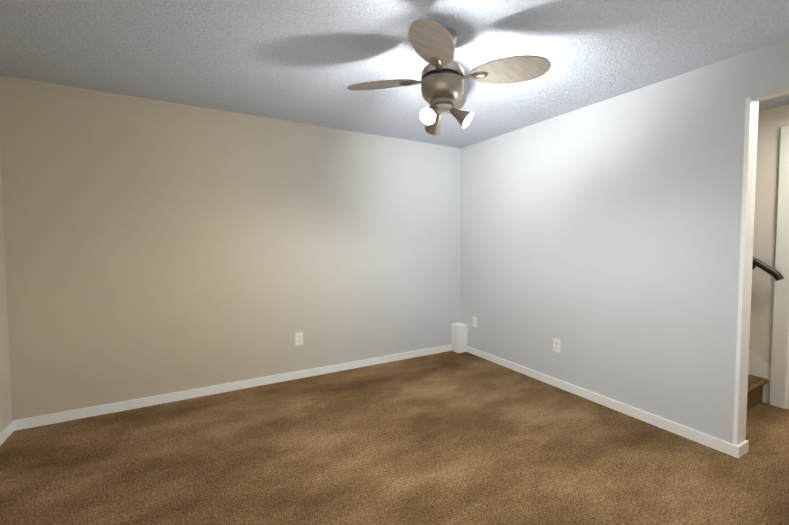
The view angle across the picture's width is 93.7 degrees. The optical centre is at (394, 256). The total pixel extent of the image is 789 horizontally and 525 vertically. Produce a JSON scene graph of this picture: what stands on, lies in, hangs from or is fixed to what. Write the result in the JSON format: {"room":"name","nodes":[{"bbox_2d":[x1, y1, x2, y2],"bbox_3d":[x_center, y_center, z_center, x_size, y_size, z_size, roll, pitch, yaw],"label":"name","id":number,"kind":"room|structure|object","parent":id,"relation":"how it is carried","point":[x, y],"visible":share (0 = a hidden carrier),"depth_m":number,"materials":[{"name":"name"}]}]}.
{"room":"empty living room","nodes":[
{"label":"empty living room","id":0,"kind":"room"},
{"bbox_2d":[0,157,11,431],"bbox_3d":[-1.484,0.083,0.395,0.120,2.350,4.880,-1,3,-29],"label":"wall","id":1,"kind":"structure","parent":0,"point":[5,408],"depth_m":2.41,"materials":[{"name":"paint"}]},
{"bbox_2d":[0,420,15,445],"bbox_3d":[-1.717,1.201,0.987,0.012,0.068,3.380,-1,3,-29],"label":"baseboard","id":2,"kind":"structure","parent":1,"relation":"attached to","point":[7,431],"depth_m":2.40,"materials":[{"name":"white wood"}]},
{"bbox_2d":[0,75,460,420],"bbox_3d":[-0.929,-0.041,3.442,3.850,2.350,0.120,-1,3,-29],"label":"wall","id":3,"kind":"structure","parent":0,"point":[154,247],"depth_m":3.01,"materials":[{"name":"paint"}]},
{"bbox_2d":[16,345,450,429],"bbox_3d":[-0.957,1.103,3.396,3.710,0.068,0.012,-1,3,-29],"label":"baseboard","id":4,"kind":"structure","parent":3,"relation":"attached to","point":[25,423],"depth_m":3.05,"materials":[{"name":"white wood"}]},
{"bbox_2d":[295,332,302,345],"bbox_3d":[-0.883,0.766,3.424,0.072,0.116,0.010,-1,3,-29],"label":"outlet","id":5,"kind":"object","parent":3,"relation":"attached to","point":[299,338],"visible":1,"depth_m":3.42,"materials":[{"name":"white plastic"}]},
{"bbox_2d":[0,350,788,524],"bbox_3d":[0.477,1.242,2.059,5.125,0.100,5.760,-1,3,-29],"label":"floor","id":6,"kind":"structure","parent":0,"point":[451,437],"depth_m":2.14,"materials":[{"name":"carpet"}]},
{"bbox_2d":[451,323,467,352],"bbox_3d":[0.750,0.945,4.285,0.134,0.312,0.134,-1,3,-29],"label":"box","id":7,"kind":"object","parent":6,"relation":"on","point":[458,337],"visible":1,"depth_m":4.24,"materials":[{"name":"white plastic"}]},
{"bbox_2d":[747,374,768,409],"bbox_3d":[1.967,0.351,3.538,1.024,1.560,2.112,-1,3,-29],"label":"stairs","id":8,"kind":"structure","parent":6,"relation":"on","point":[755,391],"depth_m":2.85,"materials":[{"name":"carpet"}]},
{"bbox_2d":[0,0,788,147],"bbox_3d":[0.244,-1.181,1.322,4.090,0.100,4.880,-1,3,-29],"label":"ceiling","id":9,"kind":"structure","parent":0,"point":[305,61],"depth_m":2.08,"materials":[{"name":"white paint"}]},
{"bbox_2d":[347,19,550,134],"bbox_3d":[0.252,-0.911,1.944,0.797,0.489,0.797,-1,3,-29],"label":"ceiling fan","id":10,"kind":"object","parent":9,"relation":"hanging from","point":[443,77],"visible":1,"depth_m":1.85,"materials":[{"name":"silver metal"}]},
{"bbox_2d":[460,38,788,443],"bbox_3d":[1.434,-0.035,3.297,0.120,2.350,4.460,-1,3,-29],"label":"wall","id":11,"kind":"structure","parent":0,"point":[600,240],"depth_m":2.70,"materials":[{"name":"paint"}]},
{"bbox_2d":[473,316,476,327],"bbox_3d":[0.899,0.737,4.141,0.010,0.116,0.072,-1,3,-29],"label":"outlet","id":12,"kind":"object","parent":11,"relation":"attached to","point":[474,321],"visible":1,"depth_m":4.13,"materials":[{"name":"white plastic"}]},
{"bbox_2d":[553,338,560,352],"bbox_3d":[1.417,0.779,3.228,0.010,0.116,0.072,-1,3,-29],"label":"outlet","id":13,"kind":"object","parent":11,"relation":"attached to","point":[556,345],"visible":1,"depth_m":3.22,"materials":[{"name":"white plastic"}]},
{"bbox_2d":[467,346,747,458],"bbox_3d":[1.440,1.110,3.219,0.032,0.068,2.402,-1,3,-29],"label":"baseboard","id":14,"kind":"structure","parent":11,"relation":"attached to","point":[738,451],"depth_m":2.69,"materials":[{"name":"white wood"}]},
{"bbox_2d":[733,97,758,445],"bbox_3d":[2.070,0.141,2.180,0.124,2.090,0.020,-1,3,-29],"label":"door jamb","id":15,"kind":"object","parent":11,"relation":"attached to","point":[746,256],"depth_m":2.16,"materials":[{"name":"white wood"}]},
{"bbox_2d":[749,104,788,403],"bbox_3d":[2.186,-0.075,4.302,0.120,2.350,3.450,-1,3,-29],"label":"wall","id":16,"kind":"structure","parent":0,"point":[772,122],"depth_m":2.90,"materials":[{"name":"paint"}]},
{"bbox_2d":[748,350,770,403],"bbox_3d":[2.416,0.176,3.781,0.002,1.890,2.120,-1,3,-29],"label":"trim","id":17,"kind":"structure","parent":16,"relation":"attached to","point":[758,366],"depth_m":2.93,"materials":[{"name":"white wood"}]},
{"bbox_2d":[752,256,783,280],"bbox_3d":[2.437,-0.612,3.613,0.097,1.530,2.005,-1,3,-29],"label":"handrail","id":18,"kind":"object","parent":16,"relation":"attached to","point":[774,273],"visible":0.29,"depth_m":2.83,"materials":[{"name":"brown metal"}]},
{"bbox_2d":[758,94,788,110],"bbox_3d":[2.016,-1.244,3.509,1.150,0.150,4.580,-1,3,-29],"label":"ceiling","id":19,"kind":"structure","parent":0,"point":[774,102],"depth_m":2.74,"materials":[{"name":"white paint"}]},
{"bbox_3d":[3.233,-1.025,2.413,0.120,0.300,0.800,-1,3,-29],"label":"wall","id":20,"kind":"structure","parent":0,"visible":0},
{"bbox_2d":[769,126,788,408],"bbox_3d":[3.227,0.113,2.455,0.142,2.147,0.970,-1,3,-29],"label":"door frame","id":21,"kind":"structure","parent":20,"relation":"attached to","point":[779,388],"depth_m":2.81,"materials":[{"name":"white"}]}
]}

